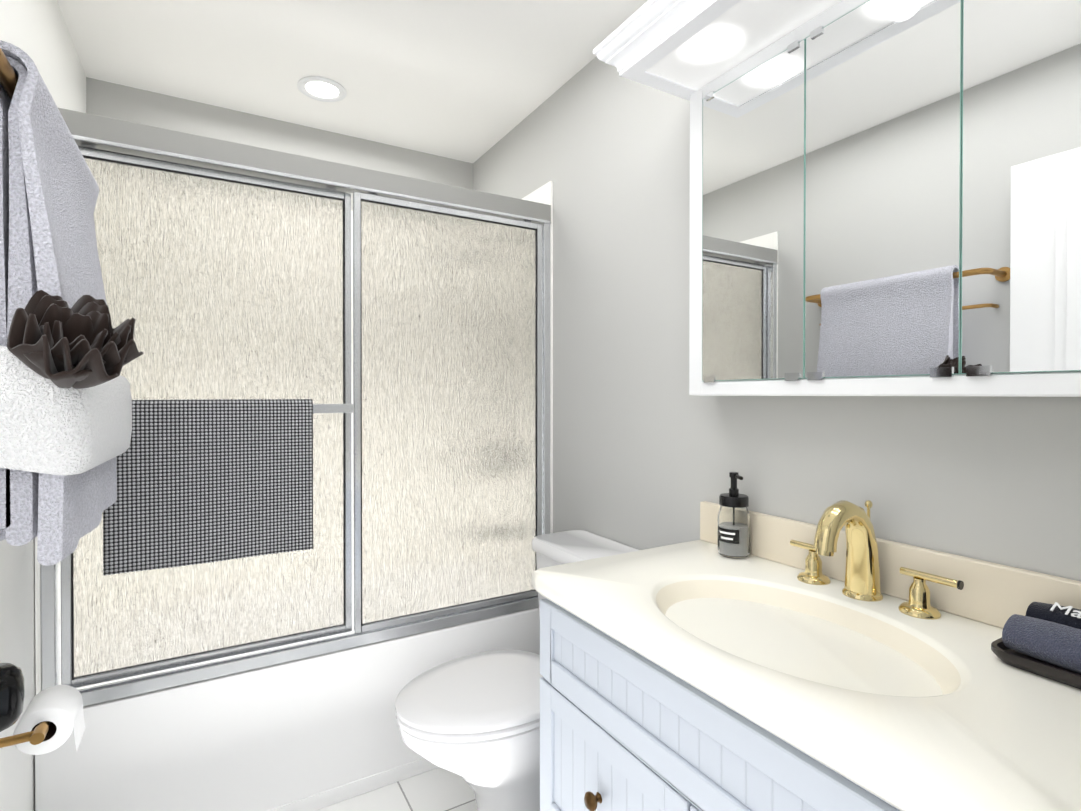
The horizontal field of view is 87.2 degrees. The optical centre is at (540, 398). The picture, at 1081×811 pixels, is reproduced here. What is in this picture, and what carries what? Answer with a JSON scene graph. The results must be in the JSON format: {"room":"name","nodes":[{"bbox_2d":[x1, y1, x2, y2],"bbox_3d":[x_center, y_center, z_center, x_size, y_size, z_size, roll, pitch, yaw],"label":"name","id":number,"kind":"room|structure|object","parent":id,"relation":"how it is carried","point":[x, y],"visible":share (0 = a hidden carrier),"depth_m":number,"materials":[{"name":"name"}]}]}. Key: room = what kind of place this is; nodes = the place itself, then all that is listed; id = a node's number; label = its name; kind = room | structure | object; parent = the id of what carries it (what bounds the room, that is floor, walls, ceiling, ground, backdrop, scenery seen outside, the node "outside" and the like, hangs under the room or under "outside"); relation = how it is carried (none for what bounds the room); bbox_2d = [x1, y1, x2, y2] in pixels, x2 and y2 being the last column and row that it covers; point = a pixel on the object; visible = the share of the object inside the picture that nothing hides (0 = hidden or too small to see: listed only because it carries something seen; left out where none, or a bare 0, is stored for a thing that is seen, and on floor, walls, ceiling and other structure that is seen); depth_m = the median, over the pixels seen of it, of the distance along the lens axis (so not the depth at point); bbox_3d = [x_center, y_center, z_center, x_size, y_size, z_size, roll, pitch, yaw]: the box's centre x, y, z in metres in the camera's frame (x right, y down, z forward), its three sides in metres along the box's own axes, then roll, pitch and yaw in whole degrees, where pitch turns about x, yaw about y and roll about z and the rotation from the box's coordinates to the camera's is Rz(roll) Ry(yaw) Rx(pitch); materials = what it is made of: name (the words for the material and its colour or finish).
{"room":"bathroom","nodes":[
{"label":"bathroom","id":0,"kind":"room"},
{"bbox_2d":[0,0,85,810],"bbox_3d":[-0.752,0.056,0.453,0.100,2.390,3.820,0,0,-30],"label":"wall","id":1,"kind":"structure","parent":0,"point":[37,32],"depth_m":1.34,"materials":[{"name":"paint"}]},
{"bbox_2d":[0,663,85,754],"bbox_3d":[-0.929,0.551,1.009,0.150,0.244,0.320,0,0,-30],"label":"toilet paper holder","id":2,"kind":"object","parent":1,"relation":"attached to","point":[51,718],"visible":1,"depth_m":1.05,"materials":[{"name":"white paper"}]},
{"bbox_2d":[0,40,143,565],"bbox_3d":[-0.821,-0.118,0.960,0.293,0.700,0.745,0,0,-30],"label":"towel","id":3,"kind":"object","parent":1,"relation":"attached to","point":[67,351],"visible":1,"depth_m":0.76,"materials":[{"name":"grey fabric"}]},
{"bbox_2d":[86,77,472,574],"bbox_3d":[-1.004,0.041,2.462,1.500,2.390,0.100,0,0,-30],"label":"wall","id":4,"kind":"structure","parent":0,"point":[123,102],"depth_m":2.32,"materials":[{"name":"grey paint"}]},
{"bbox_2d":[57,0,647,162],"bbox_3d":[0.369,-1.194,1.101,2.700,0.100,3.820,0,0,-30],"label":"ceiling","id":5,"kind":"structure","parent":0,"point":[471,81],"depth_m":1.90,"materials":[{"name":"white paint"}]},
{"bbox_2d":[297,76,346,101],"bbox_3d":[-0.811,-1.147,2.108,0.172,0.008,0.172,0,0,-30],"label":"recessed light","id":6,"kind":"object","parent":5,"relation":"in","point":[322,89],"visible":1,"depth_m":2.10,"materials":[{"name":"white plastic"}]},
{"bbox_2d":[315,767,476,810],"bbox_3d":[0.369,1.296,1.120,2.700,0.100,3.820,0,0,-30],"label":"floor","id":7,"kind":"structure","parent":0,"point":[439,789],"depth_m":1.77,"materials":[{"name":"white tile"}]},
{"bbox_2d":[35,66,552,810],"bbox_3d":[-0.782,0.208,2.085,1.496,2.059,0.772,0,0,-30],"label":"bathtub","id":8,"kind":"object","parent":7,"relation":"on","point":[313,732],"visible":0.12,"depth_m":1.65,"materials":[{"name":"white ceramic"}]},
{"bbox_2d":[41,108,550,706],"bbox_3d":[-0.611,0.027,1.792,1.473,1.505,0.084,0,0,-30],"label":"shower door","id":9,"kind":"structure","parent":8,"relation":"on","point":[101,138],"depth_m":1.76,"materials":[{"name":"silver metal"}]},
{"bbox_2d":[103,399,312,575],"bbox_3d":[-0.901,0.225,1.577,0.500,0.446,0.045,0,0,-30],"label":"towel","id":10,"kind":"object","parent":9,"relation":"hanging from","point":[200,481],"visible":0.92,"depth_m":1.55,"materials":[{"name":"grey fabric"}]},
{"bbox_2d":[73,158,343,676],"bbox_3d":[-0.918,0.047,1.635,0.672,1.346,0.005,0,0,-30],"label":"glass","id":11,"kind":"object","parent":9,"relation":"attached to","point":[217,289],"visible":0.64,"depth_m":1.63,"materials":[{"name":"beige glass"}]},
{"bbox_2d":[361,201,535,623],"bbox_3d":[-0.294,0.044,1.969,0.637,1.346,0.005,0,0,-30],"label":"glass","id":12,"kind":"object","parent":9,"relation":"attached to","point":[448,411],"visible":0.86,"depth_m":1.95,"materials":[{"name":"beige glass"}]},
{"bbox_2d":[395,530,638,810],"bbox_3d":[-0.046,0.850,1.598,0.721,0.784,0.494,0,0,-30],"label":"toilet","id":13,"kind":"object","parent":7,"relation":"on","point":[472,721],"visible":0.46,"depth_m":1.45,"materials":[{"name":"white ceramic"}]},
{"bbox_2d":[532,500,1080,810],"bbox_3d":[0.440,0.717,0.954,0.540,1.059,0.960,0,0,-30],"label":"bathroom vanity","id":14,"kind":"object","parent":7,"relation":"on","point":[826,663],"visible":0.96,"depth_m":0.91,"materials":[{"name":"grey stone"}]},
{"bbox_2d":[717,472,749,558],"bbox_3d":[0.455,0.271,1.337,0.074,0.195,0.073,0,0,-30],"label":"soap dispenser","id":15,"kind":"object","parent":14,"relation":"on","point":[733,537],"visible":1,"depth_m":1.31,"materials":[{"name":"clear glass"}]},
{"bbox_2d":[790,500,963,619],"bbox_3d":[0.569,0.279,1.042,0.168,0.185,0.314,0,0,-30],"label":"faucet","id":16,"kind":"object","parent":14,"relation":"on","point":[852,570],"depth_m":1.05,"materials":[{"name":"gold metal"}]},
{"bbox_2d":[991,602,1080,688],"bbox_3d":[0.759,0.334,0.739,0.145,0.079,0.250,0,0,-30],"label":"tray","id":17,"kind":"object","parent":14,"relation":"on","point":[1041,639],"visible":1,"depth_m":0.78,"materials":[{"name":"black"}]},
{"bbox_2d":[473,56,1080,580],"bbox_3d":[0.342,0.046,1.750,0.100,2.390,2.690,0,0,-30],"label":"wall","id":18,"kind":"structure","parent":0,"point":[649,452],"depth_m":1.59,"materials":[{"name":"grey paint"}]},
{"bbox_2d":[593,0,1080,396],"bbox_3d":[0.518,-0.414,1.009,0.337,0.818,0.980,0,0,-30],"label":"upper cabinet","id":19,"kind":"object","parent":18,"relation":"attached to","point":[885,197],"visible":1,"depth_m":1.02,"materials":[{"name":"white"}]},
{"bbox_2d":[700,501,1080,628],"bbox_3d":[0.665,0.321,1.077,0.020,0.100,0.950,0,0,-30],"label":"backsplash","id":20,"kind":"structure","parent":18,"relation":"attached to","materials":[{"name":"beige stone"}]}
]}

